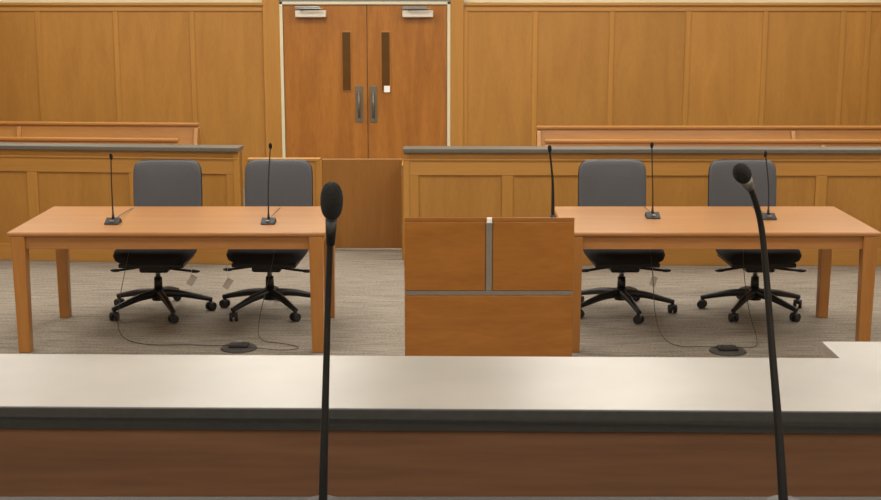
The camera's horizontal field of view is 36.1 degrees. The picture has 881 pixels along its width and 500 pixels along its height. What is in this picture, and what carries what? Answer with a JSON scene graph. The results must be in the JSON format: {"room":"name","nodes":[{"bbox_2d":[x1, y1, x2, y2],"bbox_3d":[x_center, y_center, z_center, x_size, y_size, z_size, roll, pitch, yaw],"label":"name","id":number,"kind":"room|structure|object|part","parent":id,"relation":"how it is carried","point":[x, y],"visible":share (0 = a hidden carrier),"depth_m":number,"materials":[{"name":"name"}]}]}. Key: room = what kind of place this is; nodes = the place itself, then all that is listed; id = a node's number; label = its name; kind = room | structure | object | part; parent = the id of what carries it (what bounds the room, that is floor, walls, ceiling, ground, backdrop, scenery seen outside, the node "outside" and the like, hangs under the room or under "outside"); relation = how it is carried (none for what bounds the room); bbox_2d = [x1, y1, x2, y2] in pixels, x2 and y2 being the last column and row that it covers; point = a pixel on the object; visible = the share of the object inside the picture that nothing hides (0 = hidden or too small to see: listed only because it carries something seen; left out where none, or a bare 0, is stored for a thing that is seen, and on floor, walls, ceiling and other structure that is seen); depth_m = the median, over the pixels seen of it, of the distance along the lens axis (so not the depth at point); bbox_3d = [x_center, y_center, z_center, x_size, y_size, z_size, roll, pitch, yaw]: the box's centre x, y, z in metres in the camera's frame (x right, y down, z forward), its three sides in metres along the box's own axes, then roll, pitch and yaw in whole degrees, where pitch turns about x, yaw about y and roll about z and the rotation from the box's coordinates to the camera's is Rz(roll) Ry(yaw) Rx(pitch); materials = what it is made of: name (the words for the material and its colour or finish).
{"room":"courtroom","nodes":[
{"label":"courtroom","id":0,"kind":"room"},
{"bbox_2d":[0,0,265,149],"bbox_3d":[-4.147,-2.442,15.062,4.705,3.500,0.196,0,11,0],"label":"wall trim","id":1,"kind":"structure","parent":0,"point":[0,0],"depth_m":15.01,"materials":[{"name":"brown wood"}]},
{"bbox_2d":[0,11,40,121],"bbox_3d":[-4.890,-1.756,15.123,0.860,1.930,0.034,0,11,0],"label":"panel","id":2,"kind":"object","parent":1,"relation":"attached to","point":[19,82],"visible":0.62,"depth_m":15.05,"materials":[{"name":"brown wood"}]},
{"bbox_3d":[-4.460,-1.752,15.103,0.056,1.930,0.016,0,11,0],"label":"stile","id":3,"kind":"part","parent":1,"relation":"part of","materials":[{"name":"brown wood"}]},
{"bbox_2d":[40,11,116,121],"bbox_3d":[-4.030,-1.756,15.123,0.860,1.930,0.034,0,11,0],"label":"panel","id":4,"kind":"object","parent":1,"relation":"attached to","point":[78,57],"visible":0.64,"depth_m":15.05,"materials":[{"name":"brown wood"}]},
{"bbox_3d":[-3.600,-1.752,15.103,0.056,1.930,0.016,0,11,0],"label":"stile","id":5,"kind":"part","parent":1,"relation":"part of","materials":[{"name":"brown wood"}]},
{"bbox_2d":[118,11,192,122],"bbox_3d":[-3.178,-1.756,15.123,0.845,1.930,0.034,0,11,0],"label":"panel","id":6,"kind":"object","parent":1,"relation":"attached to","point":[154,46],"visible":0.64,"depth_m":15.05,"materials":[{"name":"brown wood"}]},
{"bbox_3d":[-2.755,-1.752,15.103,0.056,1.930,0.016,0,11,0],"label":"stile","id":7,"kind":"part","parent":1,"relation":"part of","materials":[{"name":"brown wood"}]},
{"bbox_2d":[194,11,265,176],"bbox_3d":[-2.350,-1.756,15.123,0.810,1.930,0.034,0,11,0],"label":"panel","id":8,"kind":"object","parent":1,"relation":"attached to","point":[228,44],"visible":0.64,"depth_m":15.08,"materials":[{"name":"brown wood"}]},
{"bbox_3d":[-1.945,-1.752,15.103,0.056,1.930,0.016,0,11,0],"label":"stile","id":9,"kind":"part","parent":1,"relation":"part of","materials":[{"name":"brown wood"}]},
{"bbox_2d":[0,187,880,357],"bbox_3d":[0.000,0.961,6.906,13.000,0.100,17.400,0,11,0],"label":"floor","id":10,"kind":"structure","parent":0,"point":[369,319],"depth_m":9.29,"materials":[{"name":"carpet"}]},
{"bbox_2d":[0,137,179,143],"bbox_3d":[-4.339,-0.622,12.671,3.730,0.830,0.560,1,11,4],"label":"pew","id":11,"kind":"object","parent":10,"relation":"on","point":[2,139],"visible":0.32,"depth_m":12.73,"materials":[{"name":"brown wood"}]},
{"bbox_3d":[-4.325,-0.851,12.826,3.730,0.380,0.108,1,11,4],"label":"backrest","id":12,"kind":"part","parent":11,"relation":"part of","materials":[{"name":"brown wood"}]},
{"bbox_2d":[0,121,200,144],"bbox_3d":[-4.339,-0.850,13.748,3.730,0.870,0.560,1,11,4],"label":"pew","id":13,"kind":"object","parent":10,"relation":"on","point":[187,133],"visible":0.36,"depth_m":13.82,"materials":[{"name":"brown wood"}]},
{"bbox_3d":[-4.339,-0.826,13.753,0.040,0.820,0.560,1,11,4],"label":"panel","id":14,"kind":"part","parent":13,"relation":"part of","materials":[{"name":"brown wood"}]},
{"bbox_3d":[-4.323,-1.306,13.894,3.730,0.030,0.070,1,11,4],"label":"rail","id":15,"kind":"part","parent":13,"relation":"part of","materials":[{"name":"brown wood"}]},
{"bbox_3d":[-2.498,-0.801,13.626,0.040,0.820,0.560,1,11,4],"label":"panel","id":16,"kind":"part","parent":13,"relation":"part of","materials":[{"name":"brown wood"}]},
{"bbox_2d":[0,142,243,264],"bbox_3d":[-3.743,-0.402,11.179,4.285,0.962,0.200,1,11,6],"label":"partition wall","id":17,"kind":"structure","parent":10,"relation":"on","point":[35,178],"depth_m":11.01,"materials":[{"name":"brown wood"}]},
{"bbox_3d":[-3.748,0.010,11.211,4.285,0.140,0.017,1,11,6],"label":"rail","id":18,"kind":"part","parent":17,"relation":"part of","materials":[{"name":"brown wood"}]},
{"bbox_3d":[-3.749,-0.771,11.046,4.285,0.013,0.014,1,11,6],"label":"moulding","id":19,"kind":"part","parent":17,"relation":"part of","materials":[{"name":"brown wood"}]},
{"bbox_3d":[-3.748,-0.740,11.066,4.285,0.185,0.017,1,11,6],"label":"rail","id":20,"kind":"part","parent":17,"relation":"part of","materials":[{"name":"brown wood"}]},
{"bbox_3d":[-1.636,-0.345,10.973,0.050,0.927,0.124,1,11,6],"label":"post","id":21,"kind":"part","parent":17,"relation":"part of","materials":[{"name":"brown wood"}]},
{"bbox_2d":[109,159,216,323],"bbox_3d":[-1.938,-0.077,9.373,0.742,1.006,0.869,0,11,0],"label":"office chair","id":22,"kind":"object","parent":10,"relation":"on","point":[156,182],"visible":0.85,"depth_m":9.55,"materials":[{"name":"black plastic"}]},
{"bbox_2d":[113,249,196,265],"bbox_3d":[-1.955,0.014,9.280,0.530,0.112,0.500,0,11,0],"label":"seat cushion","id":23,"kind":"object","parent":22,"relation":"on","point":[137,257],"depth_m":9.06,"materials":[{"name":"black fabric"}]},
{"bbox_3d":[-1.955,-0.375,9.690,0.488,0.535,0.057,0,5,0],"label":"backrest","id":24,"kind":"part","parent":22,"relation":"part of","materials":[{"name":"grey fabric"}]},
{"bbox_2d":[7,206,334,352],"bbox_3d":[-1.663,0.170,8.745,1.935,0.758,1.010,0,11,0],"label":"table","id":25,"kind":"object","parent":10,"relation":"on","point":[61,229],"visible":0.86,"depth_m":8.29,"materials":[{"name":"brown wood"}]},
{"bbox_3d":[-2.568,0.269,8.301,0.086,0.732,0.086,0,11,0],"label":"leg","id":26,"kind":"part","parent":25,"relation":"part of","materials":[{"name":"brown wood"}]},
{"bbox_3d":[-2.568,0.099,9.184,0.080,0.732,0.080,0,11,0],"label":"leg","id":27,"kind":"part","parent":25,"relation":"part of","materials":[{"name":"brown wood"}]},
{"bbox_2d":[104,153,121,224],"bbox_3d":[-2.060,-0.387,8.453,0.088,0.446,0.113,0,11,0],"label":"gooseneck microphone","id":28,"kind":"object","parent":25,"relation":"on","point":[112,220],"visible":1,"depth_m":8.46,"materials":[{"name":"black metal"}]},
{"bbox_2d":[117,208,226,345],"bbox_3d":[-1.841,0.169,8.683,0.432,0.777,1.188,-9,14,-40],"label":"microphone cable","id":29,"kind":"object","parent":25,"relation":"on","point":[131,208],"visible":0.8,"depth_m":8.61,"materials":[{"name":"black rubber"}]},
{"bbox_2d":[261,143,275,224],"bbox_3d":[-1.082,-0.418,8.447,0.088,0.511,0.113,0,11,0],"label":"gooseneck microphone","id":30,"kind":"object","parent":25,"relation":"on","point":[268,220],"visible":1,"depth_m":8.45,"materials":[{"name":"black metal"}]},
{"bbox_2d":[248,208,298,349],"bbox_3d":[-1.053,0.150,8.780,0.335,0.777,0.979,0,11,0],"label":"microphone cable","id":31,"kind":"object","parent":25,"relation":"on","point":[279,208],"visible":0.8,"depth_m":8.65,"materials":[{"name":"black rubber"}]},
{"bbox_3d":[-0.757,0.269,8.301,0.086,0.732,0.086,0,11,0],"label":"leg","id":32,"kind":"part","parent":25,"relation":"part of","materials":[{"name":"brown wood"}]},
{"bbox_3d":[-0.757,0.099,9.184,0.080,0.732,0.080,0,11,0],"label":"leg","id":33,"kind":"part","parent":25,"relation":"part of","materials":[{"name":"brown wood"}]},
{"bbox_2d":[220,340,256,352],"bbox_3d":[-1.260,0.598,8.435,0.230,0.035,0.230,0,11,0],"label":"cable box","id":34,"kind":"object","parent":10,"relation":"on","point":[240,346],"visible":1,"depth_m":8.39,"materials":[{"name":"black plastic"}]},
{"bbox_3d":[-1.260,0.595,8.440,0.120,0.020,0.090,0,11,0],"label":"hinged lid","id":35,"kind":"part","parent":34,"relation":"part of","materials":[{"name":"black plastic"}]},
{"bbox_2d":[219,159,324,321],"bbox_3d":[-1.185,-0.084,9.409,0.764,1.006,0.849,1,11,3],"label":"office chair","id":36,"kind":"object","parent":10,"relation":"on","point":[290,180],"visible":0.82,"depth_m":9.66,"materials":[{"name":"black plastic"}]},
{"bbox_2d":[226,249,307,264],"bbox_3d":[-1.187,0.011,9.300,0.530,0.112,0.500,1,11,3],"label":"seat cushion","id":37,"kind":"object","parent":36,"relation":"on","point":[237,256],"depth_m":9.07,"materials":[{"name":"black fabric"}]},
{"bbox_3d":[-1.162,-0.379,9.709,0.488,0.535,0.057,1,5,3],"label":"backrest","id":38,"kind":"part","parent":36,"relation":"part of","materials":[{"name":"grey fabric"}]},
{"bbox_2d":[247,157,403,259],"bbox_3d":[-0.960,-0.355,11.370,1.360,0.797,0.465,0,11,0],"label":"gate","id":39,"kind":"object","parent":10,"relation":"on","point":[371,216],"visible":0.53,"depth_m":11.52,"materials":[{"name":"brown wood"}]},
{"bbox_3d":[-1.330,-0.388,11.560,0.620,0.790,0.050,0,11,0],"label":"panel","id":40,"kind":"part","parent":39,"relation":"part of","materials":[{"name":"brown wood"}]},
{"bbox_3d":[-0.300,-0.350,11.364,0.040,0.790,0.450,0,11,0],"label":"gate post","id":41,"kind":"part","parent":39,"relation":"part of","materials":[{"name":"brown wood"}]},
{"bbox_2d":[0,354,880,496],"bbox_3d":[0.005,0.915,3.972,5.200,1.100,0.540,0,11,1],"label":"bench","id":42,"kind":"object","parent":10,"relation":"on","point":[72,425],"visible":1,"depth_m":3.65,"materials":[{"name":"laminate"}]},
{"bbox_3d":[0.001,0.991,3.738,5.100,1.040,0.028,0,11,1],"label":"panel","id":43,"kind":"part","parent":42,"relation":"part of","materials":[{"name":"brown wood"}]},
{"bbox_2d":[0,497,880,499],"bbox_3d":[0.000,1.187,1.552,4.400,1.481,1.100,0,11,0],"label":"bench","id":44,"kind":"object","parent":10,"relation":"on","point":[1,498],"visible":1,"depth_m":1.94,"materials":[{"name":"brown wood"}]},
{"bbox_2d":[307,182,342,499],"bbox_3d":[-0.162,0.137,1.844,0.056,0.472,0.088,-3,11,-13],"label":"microphone","id":45,"kind":"object","parent":44,"relation":"on","point":[331,198],"visible":1,"depth_m":1.84,"materials":[{"name":"black plastic"}]},
{"bbox_2d":[732,163,798,499],"bbox_3d":[0.444,0.124,1.849,0.137,0.498,0.060,-3,11,-15],"label":"microphone","id":46,"kind":"object","parent":44,"relation":"on","point":[742,174],"visible":1,"depth_m":1.87,"materials":[{"name":"black plastic"}]},
{"bbox_2d":[404,217,574,356],"bbox_3d":[0.257,0.279,7.476,0.896,1.025,0.584,0,11,0],"label":"lectern","id":47,"kind":"object","parent":10,"relation":"on","point":[489,286],"visible":0.85,"depth_m":7.17,"materials":[{"name":"brown wood"}]},
{"bbox_3d":[0.023,0.032,7.145,0.428,0.371,0.020,0,11,0],"label":"panel","id":48,"kind":"part","parent":47,"relation":"part of","materials":[{"name":"brown wood"}]},
{"bbox_3d":[0.257,0.523,7.239,0.896,0.575,0.020,0,11,0],"label":"panel","id":49,"kind":"part","parent":47,"relation":"part of","materials":[{"name":"brown wood"}]},
{"bbox_3d":[0.491,0.032,7.145,0.428,0.371,0.020,0,11,0],"label":"panel","id":50,"kind":"part","parent":47,"relation":"part of","materials":[{"name":"brown wood"}]},
{"bbox_2d":[548,145,555,217],"bbox_3d":[0.593,-0.357,7.180,0.054,0.407,0.044,0,11,0],"label":"microphone","id":51,"kind":"object","parent":47,"relation":"on","point":[552,215],"depth_m":7.18,"materials":[{"name":"black metal"}]},
{"bbox_2d":[578,159,676,323],"bbox_3d":[1.267,-0.076,9.367,0.728,1.006,0.902,-1,11,-3],"label":"office chair","id":52,"kind":"object","parent":10,"relation":"on","point":[601,182],"visible":0.74,"depth_m":9.65,"materials":[{"name":"black plastic"}]},
{"bbox_3d":[1.232,-0.377,9.699,0.488,0.535,0.057,-1,5,-3],"label":"backrest","id":53,"kind":"part","parent":52,"relation":"part of","materials":[{"name":"grey fabric"}]},
{"bbox_2d":[583,249,664,264],"bbox_3d":[1.257,0.013,9.290,0.530,0.112,0.500,-1,11,-3],"label":"seat cushion","id":54,"kind":"object","parent":52,"relation":"on","point":[596,256],"depth_m":9.06,"materials":[{"name":"black fabric"}]},
{"bbox_2d":[403,146,880,265],"bbox_3d":[2.950,-0.351,10.932,6.500,0.955,0.200,0,11,1],"label":"partition wall","id":55,"kind":"structure","parent":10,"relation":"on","point":[439,181],"depth_m":10.87,"materials":[{"name":"brown wood"}]},
{"bbox_3d":[-0.275,-0.341,10.971,0.050,0.920,0.124,0,11,1],"label":"post","id":56,"kind":"part","parent":55,"relation":"part of","materials":[{"name":"brown wood"}]},
{"bbox_3d":[2.950,-0.717,10.799,6.500,0.013,0.014,0,11,1],"label":"moulding","id":57,"kind":"part","parent":55,"relation":"part of","materials":[{"name":"brown wood"}]},
{"bbox_3d":[2.950,-0.686,10.819,6.500,0.185,0.017,0,11,1],"label":"rail","id":58,"kind":"part","parent":55,"relation":"part of","materials":[{"name":"brown wood"}]},
{"bbox_3d":[2.950,0.058,10.962,6.500,0.140,0.017,0,11,1],"label":"rail","id":59,"kind":"part","parent":55,"relation":"part of","materials":[{"name":"brown wood"}]},
{"bbox_2d":[536,126,880,145],"bbox_3d":[3.590,-0.810,13.622,5.220,0.840,0.560,0,11,0],"label":"pew","id":60,"kind":"object","parent":10,"relation":"on","point":[542,132],"visible":0.4,"depth_m":13.76,"materials":[{"name":"brown wood"}]},
{"bbox_3d":[1.000,-0.786,13.627,0.040,0.790,0.560,0,11,0],"label":"panel","id":61,"kind":"part","parent":60,"relation":"part of","materials":[{"name":"brown wood"}]},
{"bbox_3d":[3.590,-1.252,13.772,5.220,0.030,0.070,0,11,0],"label":"rail","id":62,"kind":"part","parent":60,"relation":"part of","materials":[{"name":"brown wood"}]},
{"bbox_3d":[3.590,-0.786,13.627,0.040,0.790,0.560,0,11,0],"label":"panel","id":63,"kind":"part","parent":60,"relation":"part of","materials":[{"name":"brown wood"}]},
{"bbox_2d":[544,139,880,146],"bbox_3d":[3.590,-0.593,12.544,5.220,0.820,0.560,0,11,0],"label":"pew","id":64,"kind":"object","parent":10,"relation":"on","point":[553,142],"visible":0.27,"depth_m":12.69,"materials":[{"name":"brown wood"}]},
{"bbox_3d":[3.590,-1.024,12.695,5.220,0.030,0.070,0,11,0],"label":"rail","id":65,"kind":"part","parent":64,"relation":"part of","materials":[{"name":"brown wood"}]},
{"bbox_3d":[3.590,-0.821,12.699,5.220,0.370,0.108,0,11,0],"label":"backrest","id":66,"kind":"part","parent":64,"relation":"part of","materials":[{"name":"brown wood"}]},
{"bbox_2d":[555,206,880,352],"bbox_3d":[1.718,0.170,8.745,1.915,0.758,1.010,0,11,0],"label":"table","id":67,"kind":"object","parent":10,"relation":"on","point":[824,229],"visible":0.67,"depth_m":8.30,"materials":[{"name":"brown wood"}]},
{"bbox_3d":[0.822,0.269,8.301,0.086,0.732,0.086,0,11,0],"label":"leg","id":68,"kind":"part","parent":67,"relation":"part of","materials":[{"name":"brown wood"}]},
{"bbox_2d":[645,142,660,218],"bbox_3d":[1.368,-0.450,8.665,0.088,0.491,0.113,0,11,0],"label":"gooseneck microphone","id":69,"kind":"object","parent":67,"relation":"on","point":[649,215],"visible":1,"depth_m":8.67,"materials":[{"name":"black metal"}]},
{"bbox_2d":[644,207,716,347],"bbox_3d":[1.460,0.156,8.751,0.217,0.777,1.029,-4,12,-20],"label":"microphone cable","id":70,"kind":"object","parent":67,"relation":"on","point":[644,207],"visible":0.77,"depth_m":8.78,"materials":[{"name":"black rubber"}]},
{"bbox_2d":[738,207,763,347],"bbox_3d":[2.025,0.151,8.778,0.144,0.777,0.991,3,11,15],"label":"microphone cable","id":71,"kind":"object","parent":67,"relation":"on","point":[752,207],"visible":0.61,"depth_m":8.79,"materials":[{"name":"black rubber"}]},
{"bbox_2d":[762,151,776,219],"bbox_3d":[2.099,-0.418,8.631,0.100,0.441,0.113,0,11,0],"label":"gooseneck microphone","id":72,"kind":"object","parent":67,"relation":"on","point":[766,216],"visible":0.93,"depth_m":8.63,"materials":[{"name":"black metal"}]},
{"bbox_3d":[2.613,0.099,9.184,0.080,0.732,0.080,0,11,0],"label":"leg","id":73,"kind":"part","parent":67,"relation":"part of","materials":[{"name":"brown wood"}]},
{"bbox_3d":[2.613,0.269,8.301,0.086,0.732,0.086,0,11,0],"label":"leg","id":74,"kind":"part","parent":67,"relation":"part of","materials":[{"name":"brown wood"}]},
{"bbox_2d":[709,343,746,355],"bbox_3d":[1.780,0.612,8.367,0.230,0.035,0.230,0,11,0],"label":"cable box","id":75,"kind":"object","parent":10,"relation":"on","point":[725,349],"visible":1,"depth_m":8.33,"materials":[{"name":"black plastic"}]},
{"bbox_3d":[1.780,0.608,8.371,0.120,0.020,0.090,0,11,0],"label":"hinged lid","id":76,"kind":"part","parent":75,"relation":"part of","materials":[{"name":"black plastic"}]},
{"bbox_2d":[697,159,805,321],"bbox_3d":[2.176,-0.082,9.399,0.776,1.006,0.860,0,11,-2],"label":"office chair","id":77,"kind":"object","parent":10,"relation":"on","point":[723,189],"visible":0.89,"depth_m":9.47,"materials":[{"name":"black plastic"}]},
{"bbox_3d":[2.164,-0.377,9.699,0.488,0.535,0.057,0,5,-2],"label":"backrest","id":78,"kind":"part","parent":77,"relation":"part of","materials":[{"name":"grey fabric"}]},
{"bbox_2d":[716,249,801,264],"bbox_3d":[2.181,0.013,9.290,0.530,0.112,0.500,0,11,-2],"label":"seat cushion","id":79,"kind":"object","parent":77,"relation":"on","point":[730,256],"depth_m":9.07,"materials":[{"name":"black fabric"}]},
{"bbox_2d":[822,342,880,357],"bbox_3d":[2.287,0.865,4.764,1.700,0.900,0.830,0,11,0],"label":"desk","id":80,"kind":"object","parent":10,"relation":"on","point":[831,349],"visible":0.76,"depth_m":4.97,"materials":[{"name":"laminate"}]},
{"bbox_2d":[0,2,880,5],"bbox_3d":[0.000,-2.717,14.918,12.800,0.035,0.075,0,11,0],"label":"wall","id":81,"kind":"structure","parent":0,"point":[1,3],"depth_m":14.89,"materials":[{"name":"beige wood"}]},
{"bbox_2d":[0,6,262,10],"bbox_3d":[-4.173,-2.670,14.924,4.455,0.060,0.020,0,11,0],"label":"rail","id":82,"kind":"object","parent":81,"relation":"attached to","point":[2,8],"visible":1,"depth_m":14.91,"materials":[{"name":"brown wood"}]},
{"bbox_2d":[262,0,285,156],"bbox_3d":[-1.855,-1.770,15.151,0.220,2.145,0.175,0,11,0],"label":"door frame","id":83,"kind":"structure","parent":81,"relation":"attached to","point":[271,26],"depth_m":15.04,"materials":[{"name":"brown wood"}]},
{"bbox_2d":[283,5,367,186],"bbox_3d":[-1.280,-1.715,15.118,0.923,2.031,0.051,0,11,0],"label":"leaf","id":84,"kind":"object","parent":83,"relation":"attached to","point":[320,118],"depth_m":15.08,"materials":[{"name":"brown wood"}]},
{"bbox_2d":[358,92,359,117],"bbox_3d":[-0.910,-1.618,15.066,0.024,0.280,0.024,0,11,0],"label":"bar","id":85,"kind":"object","parent":84,"relation":"attached to","point":[358,92],"depth_m":15.06,"materials":[{"name":"silver metal"}]},
{"bbox_3d":[-0.910,-1.632,15.112,0.084,0.410,0.008,0,11,0],"label":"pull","id":86,"kind":"part","parent":84,"relation":"part of","materials":[{"name":"silver metal"}]},
{"bbox_2d":[366,5,368,158],"bbox_3d":[-0.815,-1.716,15.121,0.012,2.031,0.035,0,11,0],"label":"meeting gap","id":87,"kind":"object","parent":84,"relation":"attached to","point":[366,5],"visible":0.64,"depth_m":15.07,"materials":[{"name":"brown wood"}]},
{"bbox_2d":[280,1,448,91],"bbox_3d":[-0.835,-2.257,14.999,1.890,0.990,0.290,0,11,0],"label":"door","id":88,"kind":"structure","parent":81,"relation":"in","point":[298,13],"depth_m":14.98,"materials":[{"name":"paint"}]},
{"bbox_2d":[295,6,319,8],"bbox_3d":[-1.465,-2.666,14.861,0.270,0.035,0.055,0,11,0],"label":"track","id":89,"kind":"object","parent":88,"relation":"attached to","point":[296,7],"visible":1,"depth_m":14.84,"materials":[{"name":"metal"}]},
{"bbox_3d":[-1.045,-2.097,15.014,0.088,0.640,0.005,0,11,0],"label":"viewing panel glass","id":90,"kind":"part","parent":88,"relation":"part of","materials":[{"name":"brown glass"}]},
{"bbox_3d":[-1.045,-2.098,15.020,0.120,0.670,0.012,0,11,0],"label":"vision frame","id":91,"kind":"part","parent":88,"relation":"part of","materials":[{"name":"brown wood"}]},
{"bbox_3d":[-0.610,-2.097,15.014,0.088,0.640,0.005,0,11,0],"label":"viewing panel glass","id":92,"kind":"part","parent":88,"relation":"part of","materials":[{"name":"brown glass"}]},
{"bbox_3d":[-0.610,-2.098,15.020,0.120,0.670,0.012,0,11,0],"label":"vision frame","id":93,"kind":"part","parent":88,"relation":"part of","materials":[{"name":"brown wood"}]},
{"bbox_2d":[384,86,389,91],"bbox_3d":[-0.598,-1.796,15.065,0.065,0.070,0.006,0,11,0],"label":"notice","id":94,"kind":"object","parent":88,"relation":"attached to","point":[386,88],"visible":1,"depth_m":15.06,"materials":[{"name":"white paper"}]},
{"bbox_2d":[402,6,426,8],"bbox_3d":[-0.285,-2.666,14.861,0.270,0.035,0.055,0,11,0],"label":"track","id":95,"kind":"object","parent":88,"relation":"attached to","point":[403,7],"visible":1,"depth_m":14.84,"materials":[{"name":"metal"}]},
{"bbox_2d":[447,0,463,145],"bbox_3d":[0.165,-1.770,15.151,0.180,2.145,0.175,0,11,0],"label":"door frame","id":96,"kind":"structure","parent":81,"relation":"attached to","point":[456,6],"depth_m":15.02,"materials":[{"name":"brown wood"}]},
{"bbox_2d":[367,5,446,160],"bbox_3d":[-0.370,-1.715,15.118,0.883,2.031,0.051,0,11,0],"label":"leaf","id":97,"kind":"object","parent":96,"relation":"attached to","point":[414,112],"depth_m":15.07,"materials":[{"name":"brown wood"}]},
{"bbox_2d":[372,92,373,117],"bbox_3d":[-0.750,-1.618,15.066,0.024,0.280,0.024,0,11,0],"label":"bar","id":98,"kind":"object","parent":97,"relation":"attached to","point":[372,92],"depth_m":15.06,"materials":[{"name":"silver metal"}]},
{"bbox_3d":[-0.750,-1.632,15.112,0.084,0.410,0.008,0,11,0],"label":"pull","id":99,"kind":"part","parent":97,"relation":"part of","materials":[{"name":"silver metal"}]},
{"bbox_2d":[465,6,880,10],"bbox_3d":[3.337,-2.670,14.924,6.125,0.060,0.020,0,11,0],"label":"rail","id":100,"kind":"object","parent":81,"relation":"attached to","point":[467,8],"visible":1,"depth_m":14.91,"materials":[{"name":"brown wood"}]},
{"bbox_2d":[463,0,880,145],"bbox_3d":[3.312,-2.442,15.062,6.375,3.500,0.196,0,11,0],"label":"wall trim","id":101,"kind":"structure","parent":0,"point":[465,1],"depth_m":15.02,"materials":[{"name":"brown wood"}]},
{"bbox_3d":[0.275,-1.752,15.103,0.056,1.930,0.016,0,11,0],"label":"stile","id":102,"kind":"part","parent":101,"relation":"part of","materials":[{"name":"brown wood"}]},
{"bbox_2d":[467,11,532,145],"bbox_3d":[0.662,-1.756,15.123,0.775,1.930,0.034,0,11,0],"label":"panel","id":103,"kind":"object","parent":101,"relation":"attached to","point":[499,42],"visible":0.64,"depth_m":15.08,"materials":[{"name":"brown wood"}]},
{"bbox_3d":[1.050,-1.752,15.103,0.056,1.930,0.016,0,11,0],"label":"stile","id":104,"kind":"part","parent":101,"relation":"part of","materials":[{"name":"brown wood"}]},
{"bbox_2d":[536,11,609,128],"bbox_3d":[1.475,-1.756,15.123,0.850,1.930,0.034,0,11,0],"label":"panel","id":105,"kind":"object","parent":101,"relation":"attached to","point":[573,47],"visible":0.64,"depth_m":15.05,"materials":[{"name":"brown wood"}]},
{"bbox_3d":[1.900,-1.752,15.103,0.056,1.930,0.016,0,11,0],"label":"stile","id":106,"kind":"part","parent":101,"relation":"part of","materials":[{"name":"brown wood"}]},
{"bbox_2d":[612,11,685,125],"bbox_3d":[2.322,-1.756,15.123,0.845,1.930,0.034,0,11,0],"label":"panel","id":107,"kind":"object","parent":101,"relation":"attached to","point":[648,70],"visible":0.64,"depth_m":15.05,"materials":[{"name":"brown wood"}]},
{"bbox_3d":[2.745,-1.752,15.103,0.056,1.930,0.016,0,11,0],"label":"stile","id":108,"kind":"part","parent":101,"relation":"part of","materials":[{"name":"brown wood"}]},
{"bbox_2d":[687,11,762,125],"bbox_3d":[3.172,-1.756,15.123,0.855,1.930,0.034,0,11,0],"label":"panel","id":109,"kind":"object","parent":101,"relation":"attached to","point":[726,46],"visible":0.64,"depth_m":15.05,"materials":[{"name":"brown wood"}]},
{"bbox_3d":[3.600,-1.752,15.103,0.056,1.930,0.016,0,11,0],"label":"stile","id":110,"kind":"part","parent":101,"relation":"part of","materials":[{"name":"brown wood"}]},
{"bbox_2d":[763,11,840,125],"bbox_3d":[4.030,-1.756,15.123,0.860,1.930,0.034,0,11,0],"label":"panel","id":111,"kind":"object","parent":101,"relation":"attached to","point":[802,58],"visible":0.64,"depth_m":15.05,"materials":[{"name":"brown wood"}]},
{"bbox_3d":[4.460,-1.752,15.103,0.056,1.930,0.016,0,11,0],"label":"stile","id":112,"kind":"part","parent":101,"relation":"part of","materials":[{"name":"brown wood"}]},
{"bbox_2d":[840,11,865,125],"bbox_3d":[4.600,-1.756,15.123,0.280,1.930,0.034,0,11,0],"label":"panel","id":113,"kind":"object","parent":101,"relation":"attached to","point":[855,20],"visible":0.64,"depth_m":15.05,"materials":[{"name":"brown wood"}]},
{"bbox_3d":[4.740,-1.752,15.103,0.056,1.930,0.016,0,11,0],"label":"stile","id":114,"kind":"part","parent":101,"relation":"part of","materials":[{"name":"brown wood"}]},
{"bbox_2d":[865,11,880,125],"bbox_3d":[5.170,-1.756,15.123,0.860,1.930,0.034,0,11,0],"label":"panel","id":115,"kind":"object","parent":101,"relation":"attached to","point":[873,100],"visible":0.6,"depth_m":15.07,"materials":[{"name":"brown wood"}]}
]}

